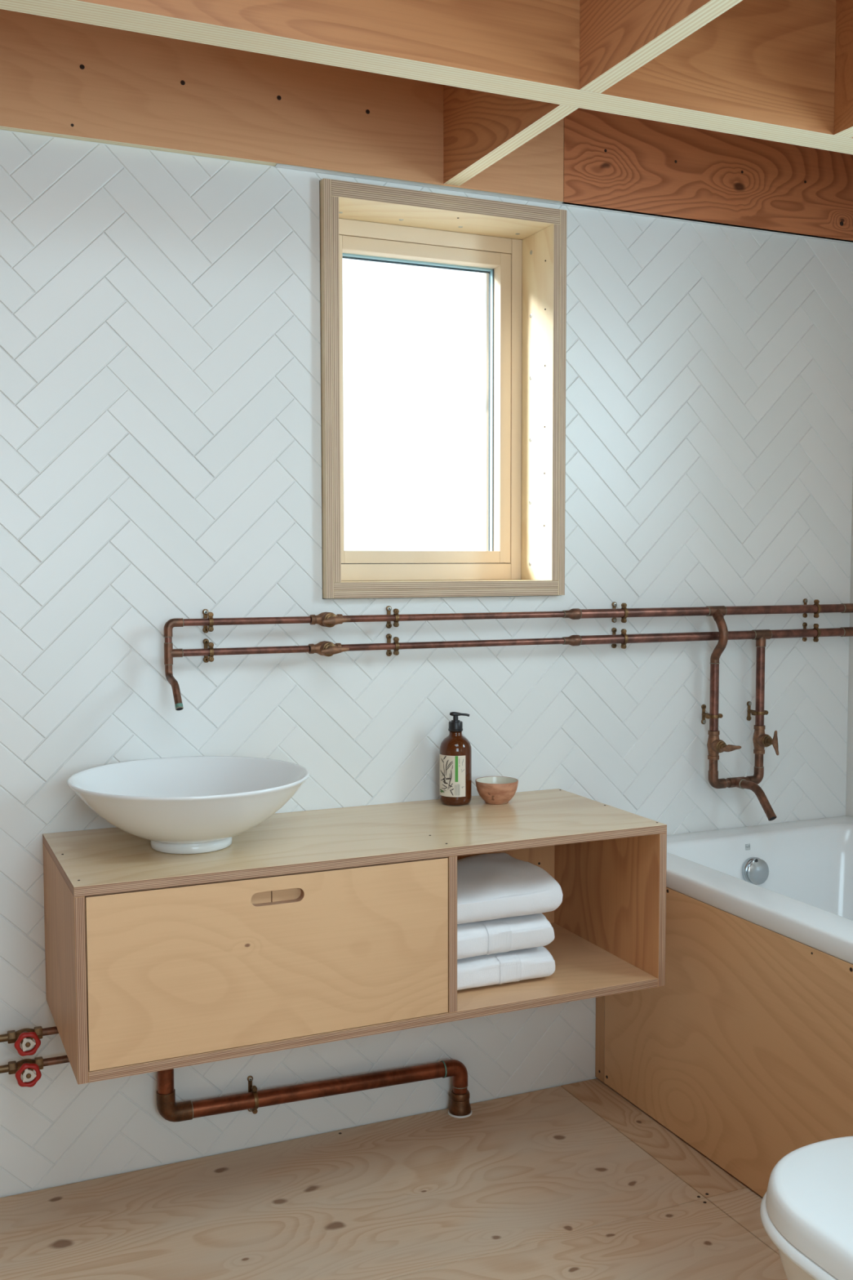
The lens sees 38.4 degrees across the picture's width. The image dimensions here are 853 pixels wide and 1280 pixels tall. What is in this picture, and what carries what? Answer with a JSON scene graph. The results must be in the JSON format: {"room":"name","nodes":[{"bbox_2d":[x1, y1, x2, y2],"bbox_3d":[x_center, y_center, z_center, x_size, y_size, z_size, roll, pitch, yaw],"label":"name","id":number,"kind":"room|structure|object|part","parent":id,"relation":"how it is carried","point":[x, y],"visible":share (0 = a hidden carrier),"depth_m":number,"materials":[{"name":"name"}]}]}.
{"room":"bathroom","nodes":[
{"label":"bathroom","id":0,"kind":"room"},
{"bbox_2d":[0,1078,787,1279],"bbox_3d":[-0.077,1.265,0.824,4.302,0.061,3.706,-2,4,-24],"label":"floor","id":1,"kind":"structure","parent":0,"point":[576,1180],"depth_m":2.44,"materials":[{"name":"brown wood"}]},
{"bbox_2d":[156,1059,471,1122],"bbox_3d":[-0.233,0.917,2.722,0.732,0.394,0.058,-2,4,-23],"label":"pipe","id":2,"kind":"object","parent":1,"relation":"on","point":[460,1107],"visible":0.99,"depth_m":2.70,"materials":[{"name":"orange metal"}]},
{"bbox_2d":[595,886,852,1197],"bbox_3d":[1.123,0.851,2.422,0.790,0.550,1.697,-2,4,-24],"label":"bath panel","id":3,"kind":"object","parent":1,"relation":"on","point":[744,1053],"visible":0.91,"depth_m":2.54,"materials":[{"name":"brown wood"}]},
{"bbox_2d":[666,815,852,964],"bbox_3d":[1.124,0.743,2.414,0.791,0.416,1.699,-2,4,-24],"label":"bathtub","id":4,"kind":"object","parent":3,"relation":"on","point":[793,880],"visible":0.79,"depth_m":3.07,"materials":[{"name":"white ceramic"}]},
{"bbox_3d":[0.834,0.583,3.081,0.065,0.065,0.015,-2,4,-24],"label":"overflow knob","id":5,"kind":"part","parent":4,"relation":"part of","materials":[{"name":"silver metal"}]},
{"bbox_2d":[760,1136,852,1279],"bbox_3d":[0.713,0.816,1.570,0.384,0.740,0.632,-2,4,-24],"label":"toilet","id":6,"kind":"object","parent":1,"relation":"on","point":[806,1209],"visible":1,"depth_m":1.66,"materials":[{"name":"white ceramic"}]},
{"bbox_3d":[0.679,0.813,1.646,0.384,0.020,0.465,-2,4,-24],"label":"seat","id":7,"kind":"part","parent":6,"relation":"part of","materials":[{"name":"white"}]},
{"bbox_2d":[0,129,852,1197],"bbox_3d":[-0.886,-0.077,2.568,4.302,2.520,0.301,-2,4,-24],"label":"wall","id":8,"kind":"structure","parent":0,"point":[161,455],"depth_m":2.69,"materials":[{"name":"white tile"}]},
{"bbox_2d":[0,1026,58,1056],"bbox_3d":[-1.688,0.803,2.036,2.356,0.075,0.071,-2,4,-24],"label":"supply pipe","id":9,"kind":"object","parent":8,"relation":"attached to","point":[25,1036],"visible":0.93,"depth_m":2.43,"materials":[{"name":"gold metal"}]},
{"bbox_2d":[0,1054,69,1087],"bbox_3d":[-1.667,0.834,2.047,2.401,0.139,0.071,-2,4,-24],"label":"supply pipe","id":10,"kind":"object","parent":8,"relation":"attached to","point":[25,1067],"visible":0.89,"depth_m":2.44,"materials":[{"name":"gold metal"}]},
{"bbox_2d":[0,8,564,201],"bbox_3d":[-1.237,-1.144,2.171,3.394,0.337,0.022,-2,4,-24],"label":"ceiling beam","id":11,"kind":"structure","parent":8,"relation":"attached to","point":[62,78],"depth_m":2.53,"materials":[{"name":"brown wood"}]},
{"bbox_2d":[42,788,666,1084],"bbox_3d":[-0.138,0.559,2.530,1.200,0.343,0.448,-2,4,-24],"label":"vanity unit","id":12,"kind":"object","parent":8,"relation":"attached to","point":[322,926],"visible":0.98,"depth_m":2.29,"materials":[{"name":"brown wood"}]},
{"bbox_3d":[-0.678,0.584,2.292,0.018,0.324,0.448,-2,4,-24],"label":"panel","id":13,"kind":"part","parent":12,"relation":"part of","materials":[{"name":"brown wood"}]},
{"bbox_2d":[66,755,309,853],"bbox_3d":[-0.456,0.329,2.373,0.458,0.138,0.458,-2,4,-24],"label":"vessel basin","id":14,"kind":"object","parent":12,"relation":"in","point":[192,804],"visible":1,"depth_m":2.31,"materials":[{"name":"white ceramic"}]},
{"bbox_3d":[-0.272,0.579,2.237,0.677,0.303,0.018,-2,4,-24],"label":"drawer","id":15,"kind":"part","parent":12,"relation":"part of","materials":[{"name":"brown wood"}]},
{"bbox_3d":[-0.138,0.397,2.519,1.200,0.018,0.448,-2,4,-24],"label":"panel","id":16,"kind":"part","parent":12,"relation":"part of","materials":[{"name":"brown wood"}]},
{"bbox_3d":[-0.137,0.721,2.540,1.164,0.018,0.448,-2,4,-24],"label":"panel","id":17,"kind":"part","parent":12,"relation":"part of","materials":[{"name":"brown wood"}]},
{"bbox_2d":[440,711,471,805],"bbox_3d":[0.066,0.267,2.778,0.073,0.208,0.073,-2,4,-24],"label":"pump bottle","id":18,"kind":"object","parent":12,"relation":"on","point":[455,750],"visible":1,"depth_m":2.75,"materials":[{"name":"orange glass"}]},
{"bbox_2d":[440,755,453,795],"bbox_3d":[0.046,0.304,2.756,0.018,0.090,0.034,-2,4,-24],"label":"label","id":19,"kind":"object","parent":18,"relation":"attached to","point":[446,762],"depth_m":2.75,"materials":[{"name":"beige paper"}]},
{"bbox_2d":[456,758,464,795],"bbox_3d":[0.075,0.307,2.746,0.023,0.084,0.002,-1,4,-14],"label":"label","id":20,"kind":"object","parent":18,"relation":"attached to","point":[460,762],"depth_m":2.75,"materials":[{"name":"grey paper"}]},
{"bbox_2d":[475,776,518,804],"bbox_3d":[0.160,0.344,2.792,0.098,0.052,0.098,-2,4,-24],"label":"bowl","id":21,"kind":"object","parent":12,"relation":"on","point":[496,790],"visible":1,"depth_m":2.76,"materials":[{"name":"beige ceramic"}]},
{"bbox_2d":[457,946,555,990],"bbox_3d":[0.105,0.675,2.615,0.271,0.062,0.244,-2,4,-24],"label":"folded towel","id":22,"kind":"object","parent":12,"relation":"on","point":[514,966],"visible":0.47,"depth_m":2.52,"materials":[{"name":"white fabric"}]},
{"bbox_2d":[457,912,555,959],"bbox_3d":[0.103,0.608,2.612,0.269,0.072,0.242,-2,4,-24],"label":"folded towel","id":23,"kind":"object","parent":22,"relation":"on","point":[504,935],"visible":0.54,"depth_m":2.51,"materials":[{"name":"white fabric"}]},
{"bbox_2d":[457,852,563,924],"bbox_3d":[0.109,0.527,2.609,0.281,0.089,0.263,-2,4,-24],"label":"folded towel","id":24,"kind":"object","parent":23,"relation":"on","point":[494,886],"visible":0.62,"depth_m":2.53,"materials":[{"name":"white fabric"}]},
{"bbox_3d":[-0.226,0.547,2.729,1.164,0.306,0.012,-2,4,-24],"label":"panel","id":25,"kind":"part","parent":12,"relation":"part of","materials":[{"name":"brown wood"}]},
{"bbox_3d":[0.403,0.552,2.769,0.018,0.324,0.448,-2,4,-24],"label":"panel","id":26,"kind":"part","parent":12,"relation":"part of","materials":[{"name":"brown wood"}]},
{"bbox_2d":[319,177,566,598],"bbox_3d":[-0.006,-0.555,2.906,0.600,0.898,0.300,-2,4,-24],"label":"window","id":27,"kind":"structure","parent":8,"relation":"in","point":[517,253],"depth_m":2.90,"materials":[{"name":"brown wood"}]},
{"bbox_3d":[-0.018,-0.918,2.912,0.406,0.030,0.055,-2,4,-24],"label":"sash rail","id":28,"kind":"part","parent":27,"relation":"part of","materials":[{"name":"paint"}]},
{"bbox_3d":[-0.016,-0.200,2.958,0.406,0.029,0.055,-2,4,-24],"label":"sash rail","id":29,"kind":"part","parent":27,"relation":"part of","materials":[{"name":"paint"}]},
{"bbox_3d":[-0.013,-0.953,2.922,0.448,0.036,0.075,-2,4,-24],"label":"frame rail","id":30,"kind":"part","parent":27,"relation":"part of","materials":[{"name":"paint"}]},
{"bbox_3d":[-0.011,-0.165,2.973,0.448,0.040,0.075,-2,4,-24],"label":"frame rail","id":31,"kind":"part","parent":27,"relation":"part of","materials":[{"name":"paint"}]},
{"bbox_2d":[163,598,852,821],"bbox_3d":[0.332,0.185,2.853,1.857,0.537,0.195,-2,4,-24],"label":"copper pipework","id":32,"kind":"object","parent":8,"relation":"attached to","point":[761,740],"visible":1,"depth_m":2.96,"materials":[{"name":"brown metal"}]},
{"bbox_3d":[-0.513,0.095,2.489,0.015,0.088,0.092,-2,4,-27],"label":"basin spout","id":33,"kind":"part","parent":32,"relation":"part of","materials":[{"name":"orange metal"}]},
{"bbox_3d":[-0.196,0.022,2.600,0.062,0.018,0.014,-2,4,-24],"label":"valve handle","id":34,"kind":"part","parent":32,"relation":"part of","materials":[{"name":"brown metal"}]},
{"bbox_3d":[-0.192,-0.041,2.598,0.062,0.018,0.014,-2,4,-24],"label":"valve handle","id":35,"kind":"part","parent":32,"relation":"part of","materials":[{"name":"brown metal"}]},
{"bbox_3d":[0.749,0.268,3.033,0.063,0.018,0.014,-2,4,-24],"label":"valve handle","id":36,"kind":"part","parent":32,"relation":"part of","materials":[{"name":"brown metal"}]},
{"bbox_3d":[0.825,0.398,3.046,0.021,0.085,0.122,-2,4,-24],"label":"bath spout","id":37,"kind":"part","parent":32,"relation":"part of","materials":[{"name":"orange metal"}]},
{"bbox_3d":[0.880,0.259,3.090,0.018,0.063,0.014,-2,4,-24],"label":"valve handle","id":38,"kind":"part","parent":32,"relation":"part of","materials":[{"name":"brown metal"}]},
{"bbox_2d":[274,163,852,244],"bbox_3d":[0.411,-1.024,2.909,1.594,0.002,0.022,-2,4,-24],"label":"trim","id":39,"kind":"structure","parent":8,"relation":"attached to","point":[280,166],"depth_m":2.83,"materials":[{"name":"white"}]},
{"bbox_2d":[563,107,852,242],"bbox_3d":[0.729,-1.202,3.037,0.904,0.338,0.023,-2,4,-24],"label":"ceiling beam","id":40,"kind":"structure","parent":8,"relation":"attached to","point":[611,161],"depth_m":3.01,"materials":[{"name":"brown wood"}]},
{"bbox_2d":[845,480,852,817],"bbox_3d":[1.943,-0.032,1.798,0.250,2.520,4.000,-2,4,-24],"label":"wall","id":41,"kind":"structure","parent":0,"point":[849,802],"depth_m":3.31,"materials":[{"name":"white paint"}]},
{"bbox_3d":[-0.061,-1.252,0.778,4.672,0.050,4.100,-2,4,-24],"label":"ceiling","id":42,"kind":"structure","parent":0,"visible":0},
{"bbox_2d":[0,0,852,154],"bbox_3d":[-0.595,-1.125,1.837,4.298,0.334,0.076,-2,4,-24],"label":"ceiling beam","id":43,"kind":"structure","parent":42,"relation":"attached to","point":[764,69],"depth_m":2.15,"materials":[{"name":"brown wood"}]},
{"bbox_2d":[443,84,578,186],"bbox_3d":[0.160,-1.168,2.493,0.040,0.334,0.516,-2,4,-24],"label":"ceiling beam","id":44,"kind":"structure","parent":42,"relation":"attached to","point":[481,128],"depth_m":2.55,"materials":[{"name":"brown wood"}]},
{"bbox_2d":[579,0,742,93],"bbox_3d":[0.694,-1.092,1.280,0.044,0.334,1.986,-2,4,-24],"label":"ceiling beam","id":45,"kind":"structure","parent":42,"relation":"attached to","point":[617,37],"depth_m":2.05,"materials":[{"name":"brown wood"}]},
{"bbox_2d":[834,0,852,137],"bbox_3d":[1.226,-1.107,1.514,0.044,0.334,1.986,-2,4,-24],"label":"ceiling beam","id":46,"kind":"structure","parent":42,"relation":"attached to","point":[843,97],"depth_m":2.39,"materials":[{"name":"brown wood"}]}
]}

